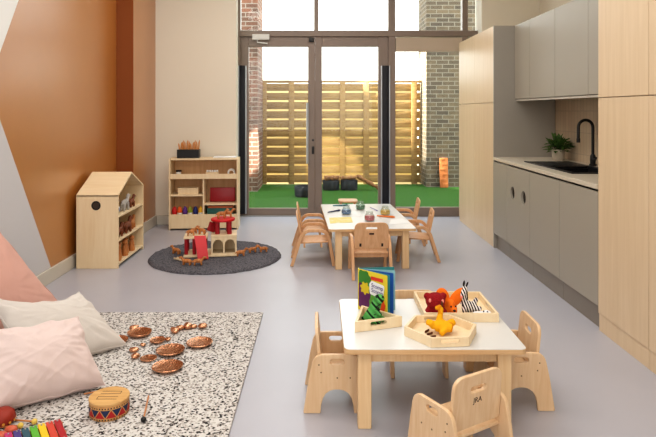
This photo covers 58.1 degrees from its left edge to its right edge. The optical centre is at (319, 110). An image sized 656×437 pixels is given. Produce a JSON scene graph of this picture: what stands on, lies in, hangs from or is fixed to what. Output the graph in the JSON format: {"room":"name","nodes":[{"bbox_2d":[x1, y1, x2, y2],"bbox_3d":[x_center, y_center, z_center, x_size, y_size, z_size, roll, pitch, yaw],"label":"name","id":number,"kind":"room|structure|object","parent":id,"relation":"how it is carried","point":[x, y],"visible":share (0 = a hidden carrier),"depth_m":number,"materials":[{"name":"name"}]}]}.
{"room":"children's room","nodes":[
{"label":"children's room","id":0,"kind":"room"},
{"bbox_2d":[0,0,115,275],"bbox_3d":[-2.290,-0.325,2.675,0.150,3.450,10.550,0,0,0],"label":"wall","id":1,"kind":"structure","parent":0,"point":[58,57],"depth_m":4.87,"materials":[{"name":"orange paint"}]},
{"bbox_2d":[36,253,75,285],"bbox_3d":[-2.204,1.343,1.910,0.022,0.115,9.020,0,0,0],"label":"baseboard","id":2,"kind":"structure","parent":1,"relation":"attached to","point":[51,274],"depth_m":4.93,"materials":[{"name":"paint"}]},
{"bbox_2d":[116,0,132,172],"bbox_3d":[-2.123,-0.325,6.416,0.183,3.450,0.008,0,0,0],"label":"wall","id":3,"kind":"structure","parent":0,"point":[124,8],"depth_m":6.41,"materials":[{"name":"paint"}]},
{"bbox_2d":[155,0,237,214],"bbox_3d":[-1.633,-0.325,7.350,1.203,3.450,0.140,0,0,0],"label":"wall","id":4,"kind":"structure","parent":0,"point":[196,41],"depth_m":7.28,"materials":[{"name":"white paint"}]},
{"bbox_2d":[157,215,168,224],"bbox_3d":[-1.520,1.343,7.269,0.976,0.115,0.022,0,0,0],"label":"baseboard","id":5,"kind":"structure","parent":4,"relation":"attached to","point":[161,219],"depth_m":7.26,"materials":[{"name":"paint"}]},
{"bbox_2d":[45,216,655,436],"bbox_3d":[0.312,1.450,2.675,5.355,0.100,10.550,0,0,0],"label":"floor","id":6,"kind":"structure","parent":0,"point":[599,389],"depth_m":3.87,"materials":[{"name":"grey plastic"}]},
{"bbox_2d":[76,172,143,268],"bbox_3d":[-1.977,0.989,5.610,0.374,0.822,0.754,0,0,0],"label":"shelf","id":7,"kind":"object","parent":6,"relation":"on","point":[99,217],"visible":0.95,"depth_m":5.24,"materials":[{"name":"brown wood"}]},
{"bbox_2d":[119,222,123,235],"bbox_3d":[-1.837,1.087,5.396,0.051,0.129,0.182,0,0,5],"label":"horse","id":8,"kind":"object","parent":7,"relation":"on","point":[121,223],"visible":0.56,"depth_m":5.41},
{"bbox_2d":[120,193,129,210],"bbox_3d":[-1.837,0.860,5.568,0.055,0.152,0.197,0,0,5],"label":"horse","id":9,"kind":"object","parent":7,"relation":"on","point":[124,203],"visible":0.96,"depth_m":5.52},
{"bbox_2d":[122,240,127,255],"bbox_3d":[-1.833,1.282,5.542,0.062,0.146,0.061,0,0,0],"label":"doll","id":10,"kind":"object","parent":7,"relation":"on","point":[124,242],"visible":0.97,"depth_m":5.52,"materials":[{"name":"brown wood"}]},
{"bbox_2d":[123,215,132,232],"bbox_3d":[-1.831,1.077,5.609,0.059,0.149,0.210,0,0,5],"label":"horse","id":11,"kind":"object","parent":7,"relation":"on","point":[127,225],"visible":0.85,"depth_m":5.59},
{"bbox_2d":[129,235,134,250],"bbox_3d":[-1.833,1.282,5.742,0.062,0.146,0.061,0,0,0],"label":"doll","id":12,"kind":"object","parent":7,"relation":"on","point":[131,237],"visible":0.97,"depth_m":5.72,"materials":[{"name":"brown wood"}]},
{"bbox_2d":[129,194,135,207],"bbox_3d":[-1.842,0.877,5.765,0.047,0.119,0.168,0,0,5],"label":"goat","id":13,"kind":"object","parent":7,"relation":"on","point":[131,200],"visible":0.84,"depth_m":5.75},
{"bbox_2d":[0,312,262,436],"bbox_3d":[-1.171,1.393,2.982,1.558,0.014,2.165,0,0,0],"label":"rug","id":14,"kind":"object","parent":6,"relation":"on","point":[201,398],"visible":0.6,"depth_m":3.02,"materials":[{"name":"carpet"}]},
{"bbox_2d":[0,406,15,426],"bbox_3d":[-1.398,1.347,2.602,0.105,0.076,0.105,0,0,0],"label":"maraca","id":15,"kind":"object","parent":14,"relation":"on","point":[7,413],"visible":1,"depth_m":2.58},
{"bbox_2d":[4,425,17,434],"bbox_3d":[-1.323,1.366,2.526,0.056,0.038,0.040,0,0,0],"label":"shaker","id":16,"kind":"object","parent":14,"relation":"on","point":[10,428],"visible":0.64,"depth_m":2.52,"materials":[{"name":"plastic"}]},
{"bbox_2d":[15,418,37,424],"bbox_3d":[-1.337,1.373,2.620,0.178,0.025,0.025,0,0,9],"label":"mallet","id":17,"kind":"object","parent":14,"relation":"on","point":[34,421],"visible":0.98,"depth_m":2.61,"materials":[{"name":"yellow wood"}]},
{"bbox_2d":[0,232,56,328],"bbox_3d":[-1.942,1.035,3.573,0.318,0.630,0.925,0,0,11],"label":"cushion","id":18,"kind":"object","parent":14,"relation":"on","point":[18,283],"visible":0.68,"depth_m":3.64,"materials":[{"name":"fabric"}]},
{"bbox_2d":[4,419,67,436],"bbox_3d":[-1.179,1.365,2.449,0.230,0.041,0.191,0,0,-33],"label":"xylophone","id":19,"kind":"object","parent":14,"relation":"on","point":[50,428],"visible":1,"depth_m":2.48,"materials":[{"name":"wood"}]},
{"bbox_2d":[0,316,104,408],"bbox_3d":[-1.364,1.208,2.850,0.572,0.347,0.272,0,0,-40],"label":"cushion","id":20,"kind":"object","parent":14,"relation":"on","point":[51,359],"visible":0.99,"depth_m":2.79,"materials":[{"name":"fabric"}]},
{"bbox_2d":[0,292,127,354],"bbox_3d":[-1.495,1.209,3.380,0.446,0.347,0.607,0,0,42],"label":"cushion","id":21,"kind":"object","parent":14,"relation":"on","point":[99,337],"visible":0.6,"depth_m":3.33,"materials":[{"name":"white fabric"}]},
{"bbox_2d":[88,386,129,421],"bbox_3d":[-0.968,1.345,2.712,0.180,0.080,0.180,0,0,0],"label":"drum","id":22,"kind":"object","parent":14,"relation":"on","point":[107,404],"visible":1,"depth_m":2.66,"materials":[{"name":"wood"}]},
{"bbox_2d":[127,327,151,337],"bbox_3d":[-1.115,1.372,3.644,0.147,0.026,0.149,0,0,8],"label":"dish","id":23,"kind":"object","parent":14,"relation":"on","point":[138,332],"visible":1,"depth_m":3.64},
{"bbox_2d":[141,395,148,422],"bbox_3d":[-0.803,1.373,2.736,0.025,0.025,0.248,0,0,-9],"label":"mallet","id":24,"kind":"object","parent":14,"relation":"on","point":[143,419],"visible":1,"depth_m":2.68,"materials":[{"name":"brown wood"}]},
{"bbox_2d":[140,354,156,361],"bbox_3d":[-0.955,1.379,3.285,0.092,0.014,0.092,0,0,-17],"label":"dish","id":25,"kind":"object","parent":14,"relation":"on","point":[149,357],"visible":1,"depth_m":3.28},
{"bbox_2d":[150,336,164,343],"bbox_3d":[-0.973,1.375,3.533,0.092,0.021,0.092,0,0,16],"label":"dish","id":26,"kind":"object","parent":14,"relation":"on","point":[159,339],"visible":1,"depth_m":3.53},
{"bbox_2d":[151,359,182,373],"bbox_3d":[-0.817,1.373,3.163,0.164,0.025,0.165,0,0,0],"label":"dish","id":27,"kind":"object","parent":14,"relation":"on","point":[165,366],"visible":1,"depth_m":3.16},
{"bbox_2d":[156,343,184,356],"bbox_3d":[-0.857,1.373,3.379,0.163,0.025,0.164,0,0,33],"label":"dish","id":28,"kind":"object","parent":14,"relation":"on","point":[171,349],"visible":1,"depth_m":3.38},
{"bbox_2d":[170,327,178,333],"bbox_3d":[-0.907,1.368,3.687,0.051,0.034,0.071,0,0,-28],"label":"pebble","id":29,"kind":"object","parent":14,"relation":"on","point":[174,330],"visible":1,"depth_m":3.67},
{"bbox_2d":[184,322,191,329],"bbox_3d":[-0.842,1.367,3.758,0.056,0.036,0.073,0,0,-29],"label":"pebble","id":30,"kind":"object","parent":14,"relation":"on","point":[187,325],"visible":0.99,"depth_m":3.73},
{"bbox_2d":[186,336,212,347],"bbox_3d":[-0.713,1.374,3.491,0.155,0.024,0.156,0,0,-25],"label":"dish","id":31,"kind":"object","parent":14,"relation":"on","point":[201,341],"visible":1,"depth_m":3.49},
{"bbox_2d":[133,0,154,221],"bbox_3d":[-2.132,-0.325,6.870,0.205,3.450,0.900,0,0,0],"label":"wall pier","id":32,"kind":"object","parent":6,"relation":"on","point":[143,10],"visible":0.33,"depth_m":6.86,"materials":[{"name":"orange paint"}]},
{"bbox_2d":[144,215,156,232],"bbox_3d":[-2.019,1.343,6.840,0.022,0.115,0.880,0,0,0],"label":"baseboard","id":33,"kind":"object","parent":32,"relation":"attached to","point":[151,222],"visible":0.56,"depth_m":6.99,"materials":[{"name":"paint"}]},
{"bbox_2d":[169,157,239,229],"bbox_3d":[-1.378,0.980,7.080,0.810,0.840,0.280,0,0,-3],"label":"shelf unit","id":34,"kind":"object","parent":6,"relation":"on","point":[193,170],"visible":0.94,"depth_m":7.14,"materials":[{"name":"brown wood"}]},
{"bbox_2d":[177,149,199,157],"bbox_3d":[-1.573,0.510,7.070,0.260,0.100,0.120,0,0,-3],"label":"pencil box","id":35,"kind":"object","parent":34,"relation":"on","point":[185,153],"visible":1,"depth_m":7.01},
{"bbox_2d":[178,187,199,193],"bbox_3d":[-1.567,0.949,7.050,0.246,0.075,0.126,0,0,-3],"label":"wooden box","id":36,"kind":"object","parent":34,"relation":"on","point":[181,190],"visible":1,"depth_m":6.99,"materials":[{"name":"brown wood"}]},
{"bbox_2d":[206,170,218,173],"bbox_3d":[-1.286,0.745,7.055,0.150,0.080,0.060,0,0,-3],"label":"train","id":37,"kind":"object","parent":34,"relation":"on","point":[207,171],"visible":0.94,"depth_m":7.03,"materials":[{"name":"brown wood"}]},
{"bbox_2d":[207,208,232,213],"bbox_3d":[-1.192,1.197,7.060,0.300,0.085,0.100,0,0,-3],"label":"box","id":38,"kind":"object","parent":34,"relation":"on","point":[209,210],"visible":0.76,"depth_m":7.01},
{"bbox_2d":[208,205,232,207],"bbox_3d":[-1.187,1.143,7.060,0.290,0.022,0.090,0,0,-3],"label":"book","id":39,"kind":"object","parent":38,"relation":"on","point":[209,206],"visible":0.97,"depth_m":7.02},
{"bbox_2d":[210,187,234,201],"bbox_3d":[-1.175,1.007,7.121,0.300,0.170,0.043,0,0,-3],"label":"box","id":40,"kind":"object","parent":34,"relation":"on","point":[217,194],"visible":1,"depth_m":7.11,"materials":[{"name":"plastic"}]},
{"bbox_2d":[148,240,280,274],"bbox_3d":[-0.998,1.382,5.660,1.253,0.034,1.253,0,0,0],"label":"round rug","id":41,"kind":"object","parent":6,"relation":"on","point":[163,260],"visible":0.54,"depth_m":5.38,"materials":[{"name":"carpet"}]},
{"bbox_2d":[170,245,180,254],"bbox_3d":[-1.384,1.329,5.658,0.140,0.082,0.040,0,0,30],"label":"animal","id":42,"kind":"object","parent":41,"relation":"on","point":[174,250],"visible":1,"depth_m":5.64},
{"bbox_2d":[179,256,192,265],"bbox_3d":[-1.194,1.331,5.250,0.133,0.078,0.038,0,0,10],"label":"animal","id":43,"kind":"object","parent":41,"relation":"on","point":[189,261],"visible":1,"depth_m":5.24},
{"bbox_2d":[192,256,206,264],"bbox_3d":[-1.075,1.331,5.250,0.133,0.078,0.038,0,0,-10],"label":"animal","id":44,"kind":"object","parent":41,"relation":"on","point":[195,261],"visible":1,"depth_m":5.24},
{"bbox_2d":[183,216,236,258],"bbox_3d":[-1.040,1.196,5.614,0.495,0.339,0.355,0,0,-8],"label":"castle playset","id":45,"kind":"object","parent":41,"relation":"on","point":[223,242],"visible":0.97,"depth_m":5.56,"materials":[{"name":"brown wood"}]},
{"bbox_2d":[196,225,206,234],"bbox_3d":[-1.140,1.141,5.663,0.119,0.084,0.034,0,0,20],"label":"animal","id":46,"kind":"object","parent":45,"relation":"on","point":[203,230],"visible":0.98,"depth_m":5.65},
{"bbox_2d":[215,208,228,218],"bbox_3d":[-0.932,0.979,5.639,0.133,0.094,0.038,0,0,-20],"label":"animal","id":47,"kind":"object","parent":45,"relation":"on","point":[218,214],"visible":1,"depth_m":5.63},
{"bbox_2d":[235,248,247,256],"bbox_3d":[-0.741,1.331,5.578,0.133,0.078,0.038,0,0,-20],"label":"animal","id":48,"kind":"object","parent":41,"relation":"on","point":[238,252],"visible":1,"depth_m":5.57},
{"bbox_2d":[240,215,318,216],"bbox_3d":[-0.073,1.394,7.870,1.961,0.012,0.120,0,0,0],"label":"trim","id":49,"kind":"structure","parent":6,"relation":"on","point":[241,215],"depth_m":7.81,"materials":[{"name":"metal"}]},
{"bbox_2d":[291,202,325,252],"bbox_3d":[-0.085,1.165,5.970,0.409,0.471,0.342,0,0,-2],"label":"armchair","id":50,"kind":"object","parent":6,"relation":"on","point":[303,217],"visible":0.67,"depth_m":5.95,"materials":[{"name":"brown wood"}]},
{"bbox_2d":[290,210,334,266],"bbox_3d":[-0.070,1.165,5.475,0.409,0.471,0.342,0,0,-2],"label":"armchair","id":51,"kind":"object","parent":6,"relation":"on","point":[301,238],"visible":0.98,"depth_m":5.33,"materials":[{"name":"brown wood"}]},
{"bbox_2d":[303,312,356,412],"bbox_3d":[0.080,1.205,2.880,0.313,0.389,0.302,0,0,0],"label":"chair","id":52,"kind":"object","parent":6,"relation":"on","point":[329,368],"visible":0.91,"depth_m":2.73,"materials":[{"name":"brown wood"}]},
{"bbox_2d":[338,198,357,203],"bbox_3d":[0.320,1.211,6.780,0.226,0.380,0.226,0,0,0],"label":"stool","id":53,"kind":"object","parent":6,"relation":"on","point":[342,200],"visible":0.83,"depth_m":6.73,"materials":[{"name":"brown wood"}]},
{"bbox_2d":[238,0,477,215],"bbox_3d":[0.594,-0.320,7.870,3.401,3.441,0.120,0,0,0],"label":"frame","id":54,"kind":"object","parent":6,"relation":"on","point":[391,33],"visible":0.23,"depth_m":7.82,"materials":[{"name":"brown metal"}]},
{"bbox_2d":[238,34,314,214],"bbox_3d":[-0.576,0.193,7.831,1.019,2.414,0.133,0,0,0],"label":"door","id":55,"kind":"structure","parent":54,"relation":"attached to","point":[257,40],"depth_m":7.84,"materials":[{"name":"brown metal"}]},
{"bbox_2d":[315,37,389,214],"bbox_3d":[0.432,0.206,7.846,0.996,2.387,0.102,0,0,0],"label":"door","id":56,"kind":"structure","parent":54,"relation":"attached to","point":[381,43],"depth_m":7.84,"materials":[{"name":"brown metal"}]},
{"bbox_2d":[395,38,461,51],"bbox_3d":[1.444,-0.880,7.839,0.879,0.187,0.038,0,0,0],"label":"roller blind","id":57,"kind":"object","parent":54,"relation":"attached to","point":[401,44],"visible":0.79,"depth_m":7.82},
{"bbox_2d":[321,204,415,269],"bbox_3d":[0.430,1.218,5.882,0.780,0.363,1.390,0,0,-3],"label":"table","id":58,"kind":"object","parent":6,"relation":"on","point":[340,229],"visible":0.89,"depth_m":5.39,"materials":[{"name":"white laminate"}]},
{"bbox_2d":[329,217,352,222],"bbox_3d":[0.197,1.036,5.603,0.219,0.001,0.333,0,0,0],"label":"painting","id":59,"kind":"object","parent":58,"relation":"on","point":[334,219],"visible":1,"depth_m":5.58},
{"bbox_2d":[350,211,361,215],"bbox_3d":[0.355,1.036,5.955,0.118,0.001,0.261,0,0,0],"label":"paper sheet","id":60,"kind":"object","parent":58,"relation":"on","point":[353,213],"visible":0.86,"depth_m":5.96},
{"bbox_2d":[365,215,373,220],"bbox_3d":[0.468,0.992,5.564,0.102,0.090,0.102,0,0,0],"label":"paint jar","id":61,"kind":"object","parent":58,"relation":"on","point":[367,217],"visible":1,"depth_m":5.53,"materials":[{"name":"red glass"}]},
{"bbox_2d":[381,209,389,214],"bbox_3d":[0.650,0.992,5.880,0.102,0.090,0.102,0,0,0],"label":"paint jar","id":62,"kind":"object","parent":58,"relation":"on","point":[383,211],"visible":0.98,"depth_m":5.85,"materials":[{"name":"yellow glass"}]},
{"bbox_2d":[389,218,409,223],"bbox_3d":[0.710,1.036,5.538,0.223,0.001,0.258,0,0,-13],"label":"paper sheet","id":63,"kind":"object","parent":58,"relation":"on","point":[393,221],"visible":1,"depth_m":5.53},
{"bbox_2d":[348,222,392,280],"bbox_3d":[0.427,1.165,5.065,0.342,0.471,0.409,0,0,-2],"label":"armchair","id":64,"kind":"object","parent":6,"relation":"on","point":[365,243],"visible":1,"depth_m":4.94,"materials":[{"name":"brown wood"}]},
{"bbox_2d":[390,197,425,245],"bbox_3d":[0.905,1.165,6.280,0.409,0.471,0.342,0,0,4],"label":"armchair","id":65,"kind":"object","parent":6,"relation":"on","point":[414,215],"visible":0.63,"depth_m":6.16,"materials":[{"name":"brown wood"}]},
{"bbox_2d":[395,207,440,262],"bbox_3d":[0.925,1.165,5.620,0.409,0.471,0.342,0,0,5],"label":"armchair","id":66,"kind":"object","parent":6,"relation":"on","point":[427,227],"visible":0.74,"depth_m":5.50,"materials":[{"name":"brown wood"}]},
{"bbox_2d":[390,290,448,377],"bbox_3d":[0.523,1.205,3.240,0.302,0.389,0.313,0,0,0],"label":"chair","id":67,"kind":"object","parent":6,"relation":"on","point":[399,294],"visible":0.12,"depth_m":3.33,"materials":[{"name":"brown wood"}]},
{"bbox_2d":[339,299,525,428],"bbox_3d":[0.505,1.218,2.910,0.800,0.363,0.690,0,0,0],"label":"table","id":68,"kind":"object","parent":6,"relation":"on","point":[495,342],"visible":0.64,"depth_m":2.62,"materials":[{"name":"white laminate"}]},
{"bbox_2d":[358,267,394,313],"bbox_3d":[0.296,0.930,3.034,0.193,0.213,0.172,0,0,0],"label":"picture book","id":69,"kind":"object","parent":68,"relation":"on","point":[372,281],"visible":0.88,"depth_m":3.02,"materials":[{"name":"paper"}]},
{"bbox_2d":[360,282,368,294],"bbox_3d":[0.233,0.917,3.051,0.001,0.066,0.070,0,0,-44],"label":"picture","id":70,"kind":"object","parent":69,"relation":"attached to","point":[364,286],"depth_m":3.05},
{"bbox_2d":[359,270,370,285],"bbox_3d":[0.233,0.872,3.051,0.001,0.093,0.086,0,0,-44],"label":"picture","id":71,"kind":"object","parent":69,"relation":"on","point":[364,275],"depth_m":3.05},
{"bbox_2d":[359,282,370,306],"bbox_3d":[0.232,0.962,3.053,0.058,0.145,0.059,0,0,0],"label":"picture","id":72,"kind":"object","parent":69,"relation":"attached to","point":[364,287],"depth_m":3.05},
{"bbox_2d":[369,290,374,305],"bbox_3d":[0.266,0.975,3.018,0.001,0.119,0.157,0,0,-44],"label":"picture","id":73,"kind":"object","parent":69,"relation":"attached to","point":[371,292],"depth_m":3.02},
{"bbox_2d":[380,301,384,310],"bbox_3d":[0.309,0.987,2.972,0.001,0.087,0.051,0,0,-44],"label":"flower picture","id":74,"kind":"object","parent":69,"relation":"attached to","point":[382,308],"depth_m":2.96},
{"bbox_2d":[355,305,401,331],"bbox_3d":[0.279,1.011,2.877,0.231,0.050,0.238,0,0,0],"label":"wooden tray","id":75,"kind":"object","parent":68,"relation":"on","point":[391,320],"visible":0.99,"depth_m":2.81,"materials":[{"name":"brown wood"}]},
{"bbox_2d":[361,294,384,324],"bbox_3d":[0.259,0.959,2.857,0.114,0.137,0.090,0,0,0],"label":"puppet","id":76,"kind":"object","parent":75,"relation":"in","point":[373,311],"visible":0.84,"depth_m":2.84,"materials":[{"name":"green fabric"}]},
{"bbox_2d":[404,314,475,347],"bbox_3d":[0.559,1.015,2.737,0.341,0.042,0.310,0,0,0],"label":"wooden tray","id":77,"kind":"object","parent":68,"relation":"on","point":[463,333],"visible":0.78,"depth_m":2.71,"materials":[{"name":"brown wood"}]},
{"bbox_2d":[425,301,455,336],"bbox_3d":[0.560,0.958,2.729,0.148,0.140,0.106,0,0,-8],"label":"puppet","id":78,"kind":"object","parent":77,"relation":"in","point":[440,325],"visible":1,"depth_m":2.72,"materials":[{"name":"fabric"}]},
{"bbox_2d":[414,291,498,321],"bbox_3d":[0.697,1.015,3.071,0.370,0.043,0.357,0,0,0],"label":"wooden tray","id":79,"kind":"object","parent":68,"relation":"on","point":[419,299],"visible":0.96,"depth_m":3.01,"materials":[{"name":"brown wood"}]},
{"bbox_2d":[424,292,446,312],"bbox_3d":[0.577,0.969,2.957,0.117,0.119,0.082,0,0,0],"label":"puppet","id":80,"kind":"object","parent":79,"relation":"in","point":[433,299],"visible":0.67,"depth_m":2.93,"materials":[{"name":"red fabric"}]},
{"bbox_2d":[436,288,461,312],"bbox_3d":[0.662,0.964,3.001,0.120,0.130,0.104,0,0,37],"label":"puppet","id":81,"kind":"object","parent":79,"relation":"in","point":[451,303],"visible":0.74,"depth_m":2.99,"materials":[{"name":"orange fabric"}]},
{"bbox_2d":[460,280,481,312],"bbox_3d":[0.764,0.946,3.004,0.111,0.159,0.070,0,0,0],"label":"puppet","id":82,"kind":"object","parent":79,"relation":"in","point":[467,306],"visible":0.98,"depth_m":2.99,"materials":[{"name":"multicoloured fabric"}]},
{"bbox_2d":[408,367,512,436],"bbox_3d":[0.562,1.205,2.365,0.302,0.389,0.313,0,0,-31],"label":"chair","id":83,"kind":"object","parent":6,"relation":"on","point":[477,403],"visible":1,"depth_m":2.30,"materials":[{"name":"brown wood"}]},
{"bbox_2d":[459,36,475,231],"bbox_3d":[2.091,0.265,7.165,0.628,2.270,0.748,0,0,0],"label":"tall cabinet","id":84,"kind":"object","parent":6,"relation":"on","point":[466,47],"visible":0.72,"depth_m":7.16,"materials":[{"name":"brown wood"}]},
{"bbox_2d":[473,310,554,410],"bbox_3d":[0.939,1.205,2.900,0.313,0.389,0.302,0,0,0],"label":"chair","id":85,"kind":"object","parent":6,"relation":"on","point":[529,370],"visible":0.62,"depth_m":2.75,"materials":[{"name":"brown wood"}]},
{"bbox_2d":[474,26,554,247],"bbox_3d":[2.091,0.264,6.410,0.628,2.272,0.757,0,0,0],"label":"tall cabinet","id":86,"kind":"object","parent":6,"relation":"on","point":[504,126],"visible":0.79,"depth_m":6.03,"materials":[{"name":"brown wood"}]},
{"bbox_2d":[507,165,532,275],"bbox_3d":[2.091,0.950,5.305,0.628,0.900,0.608,0,0,0],"label":"base cabinet","id":87,"kind":"object","parent":6,"relation":"on","point":[518,180],"visible":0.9,"depth_m":5.28,"materials":[{"name":"beige laminate"}]},
{"bbox_2d":[494,161,572,257],"bbox_3d":[2.091,0.950,5.820,0.628,0.900,0.418,0,0,0],"label":"base cabinet","id":88,"kind":"object","parent":6,"relation":"on","point":[500,169],"visible":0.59,"depth_m":5.81,"materials":[{"name":"beige laminate"}]},
{"bbox_2d":[493,157,597,188],"bbox_3d":[2.087,0.485,4.901,0.636,0.030,2.258,0,0,0],"label":"countertop","id":89,"kind":"structure","parent":88,"relation":"on","point":[589,180],"depth_m":4.74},
{"bbox_2d":[542,133,574,160],"bbox_3d":[2.263,0.333,5.628,0.311,0.275,0.307,0,0,0],"label":"potted plant","id":90,"kind":"object","parent":89,"relation":"on","point":[558,153],"visible":1,"depth_m":5.58,"materials":[{"name":"green plant"}]},
{"bbox_2d":[524,161,597,190],"bbox_3d":[2.083,0.565,4.920,0.405,0.210,1.030,0,0,0],"label":"sink","id":91,"kind":"object","parent":89,"relation":"in","point":[555,165],"visible":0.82,"depth_m":4.95,"materials":[{"name":"metal"}]},
{"bbox_2d":[576,119,596,165],"bbox_3d":[2.293,0.268,5.059,0.164,0.404,0.111,0,0,32],"label":"tap","id":92,"kind":"object","parent":89,"relation":"on","point":[593,158],"visible":0.98,"depth_m":5.05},
{"bbox_2d":[530,171,563,298],"bbox_3d":[2.091,0.950,4.690,0.628,0.900,0.618,0,0,0],"label":"base cabinet","id":93,"kind":"object","parent":6,"relation":"on","point":[544,190],"visible":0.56,"depth_m":4.65,"materials":[{"name":"beige laminate"}]},
{"bbox_2d":[560,180,598,326],"bbox_3d":[2.091,0.950,4.076,0.628,0.900,0.606,0,0,0],"label":"base cabinet","id":94,"kind":"object","parent":6,"relation":"on","point":[578,204],"visible":0.53,"depth_m":4.06,"materials":[{"name":"beige laminate"}]},
{"bbox_2d":[598,0,652,369],"bbox_3d":[2.091,0.265,3.480,0.628,2.270,0.578,0,0,0],"label":"tall cabinet","id":95,"kind":"object","parent":6,"relation":"on","point":[623,25],"visible":0.91,"depth_m":3.47,"materials":[{"name":"brown wood"}]},
{"bbox_2d":[649,0,655,373],"bbox_3d":[2.091,0.265,2.900,0.628,2.270,0.578,0,0,0],"label":"tall cabinet","id":96,"kind":"object","parent":6,"relation":"on","point":[652,3],"visible":1,"depth_m":3.15,"materials":[{"name":"brown wood"}]},
{"bbox_2d":[475,0,539,32],"bbox_3d":[2.475,-0.325,7.785,0.770,3.450,0.330,0,0,0],"label":"wall","id":97,"kind":"structure","parent":0,"point":[488,13],"depth_m":7.62,"materials":[{"name":"white paint"}]},
{"bbox_2d":[540,0,572,14],"bbox_3d":[2.915,-0.275,2.675,0.150,3.550,10.550,0,0,0],"label":"wall","id":98,"kind":"structure","parent":0,"point":[545,5],"depth_m":7.30,"materials":[{"name":"white paint"}]},
{"bbox_2d":[555,97,601,168],"bbox_3d":[2.625,0.275,4.800,0.430,2.250,5.600,0,0,0],"label":"wall","id":99,"kind":"structure","parent":0,"point":[568,112],"depth_m":5.50,"materials":[{"name":"wood"}]},
{"bbox_2d":[515,20,532,100],"bbox_3d":[2.197,-0.485,5.820,0.415,0.770,0.418,0,0,0],"label":"upper cabinet","id":100,"kind":"object","parent":99,"relation":"attached to","point":[522,29],"visible":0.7,"depth_m":5.80,"materials":[{"name":"beige laminate"}]},
{"bbox_2d":[529,9,555,99],"bbox_3d":[2.197,-0.485,5.305,0.415,0.770,0.608,0,0,0],"label":"upper cabinet","id":101,"kind":"object","parent":99,"relation":"attached to","point":[541,27],"visible":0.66,"depth_m":5.28,"materials":[{"name":"beige laminate"}]},
{"bbox_2d":[555,0,589,98],"bbox_3d":[2.197,-0.485,4.690,0.415,0.770,0.618,0,0,0],"label":"upper cabinet","id":102,"kind":"object","parent":99,"relation":"attached to","point":[571,18],"visible":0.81,"depth_m":4.67,"materials":[{"name":"beige laminate"}]},
{"bbox_2d":[588,0,597,97],"bbox_3d":[2.197,-0.485,4.076,0.415,0.770,0.606,0,0,0],"label":"upper cabinet","id":103,"kind":"object","parent":99,"relation":"attached to","point":[592,4],"visible":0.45,"depth_m":4.31,"materials":[{"name":"beige laminate"}]},
{"label":"outside","id":104,"kind":"structure","parent":0,"visible":0},
{"bbox_2d":[249,184,458,207],"bbox_3d":[0.500,1.433,9.640,12.000,0.055,3.380,0,0,0],"label":"ground","id":105,"kind":"structure","parent":104,"point":[268,195],"depth_m":9.70,"materials":[{"name":"plant"}]},
{"bbox_2d":[241,0,262,190],"bbox_3d":[-1.845,-0.675,10.750,1.510,4.250,0.900,0,0,0],"label":"wall","id":106,"kind":"structure","parent":105,"relation":"on","point":[251,10],"depth_m":10.30,"materials":[{"name":"red brick"}]},
{"bbox_2d":[294,184,307,196],"bbox_3d":[-0.247,1.315,9.718,0.354,0.170,0.354,0,0,0],"label":"tub","id":107,"kind":"object","parent":105,"relation":"on","point":[301,190],"visible":0.67,"depth_m":9.57,"materials":[{"name":"plastic"}]},
{"bbox_2d":[322,180,339,190],"bbox_3d":[0.196,1.315,10.522,0.312,0.170,0.312,0,0,0],"label":"tub","id":108,"kind":"object","parent":105,"relation":"on","point":[330,185],"visible":0.91,"depth_m":10.39,"materials":[{"name":"plastic"}]},
{"bbox_2d":[324,175,339,180],"bbox_3d":[0.217,1.183,10.439,0.287,0.100,0.101,0,0,-5],"label":"log","id":109,"kind":"object","parent":108,"relation":"on","point":[326,177],"visible":1,"depth_m":10.40,"materials":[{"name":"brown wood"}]},
{"bbox_2d":[340,179,357,190],"bbox_3d":[0.517,1.315,10.522,0.312,0.170,0.312,0,0,0],"label":"tub","id":110,"kind":"object","parent":105,"relation":"on","point":[349,185],"visible":0.92,"depth_m":10.40,"materials":[{"name":"plastic"}]},
{"bbox_2d":[340,176,355,179],"bbox_3d":[0.508,1.184,10.439,0.295,0.078,0.080,0,0,-6],"label":"log","id":111,"kind":"object","parent":110,"relation":"on","point":[341,177],"visible":1,"depth_m":10.41,"materials":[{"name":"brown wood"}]},
{"bbox_2d":[356,175,377,189],"bbox_3d":[0.854,1.264,10.439,0.438,0.289,0.091,0,0,-4],"label":"log","id":112,"kind":"object","parent":105,"relation":"on","point":[359,177],"visible":0.92,"depth_m":10.41,"materials":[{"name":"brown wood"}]},
{"bbox_2d":[439,158,447,187],"bbox_3d":[2.270,1.131,10.810,0.150,0.540,0.082,0,0,0],"label":"panel","id":113,"kind":"object","parent":105,"relation":"on","point":[443,162],"visible":1,"depth_m":10.79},
{"bbox_2d":[419,0,474,186],"bbox_3d":[3.732,-1.075,11.325,3.535,5.050,0.850,0,0,0],"label":"wall","id":114,"kind":"structure","parent":105,"relation":"on","point":[438,71],"depth_m":10.90,"materials":[{"name":"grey brick"}]},
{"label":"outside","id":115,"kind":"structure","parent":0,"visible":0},
{"bbox_2d":[267,146,420,183],"bbox_3d":[1.000,1.446,18.665,26.000,0.068,14.670,0,0,0],"label":"ground","id":116,"kind":"structure","parent":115,"point":[417,146],"depth_m":11.65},
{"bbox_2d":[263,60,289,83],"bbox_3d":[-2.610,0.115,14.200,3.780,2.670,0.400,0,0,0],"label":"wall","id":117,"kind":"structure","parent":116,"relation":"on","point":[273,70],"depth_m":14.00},
{"bbox_2d":[267,91,410,174],"bbox_3d":[0.380,0.460,12.350,3.160,1.980,0.100,0,0,0],"label":"wall","id":118,"kind":"structure","parent":116,"relation":"on","point":[267,91],"depth_m":12.30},
{"bbox_2d":[263,81,421,183],"bbox_3d":[0.375,0.407,11.385,3.150,1.985,0.150,0,0,0],"label":"slatted fence","id":119,"kind":"object","parent":116,"relation":"on","point":[291,87],"visible":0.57,"depth_m":11.34,"materials":[{"name":"wood"}]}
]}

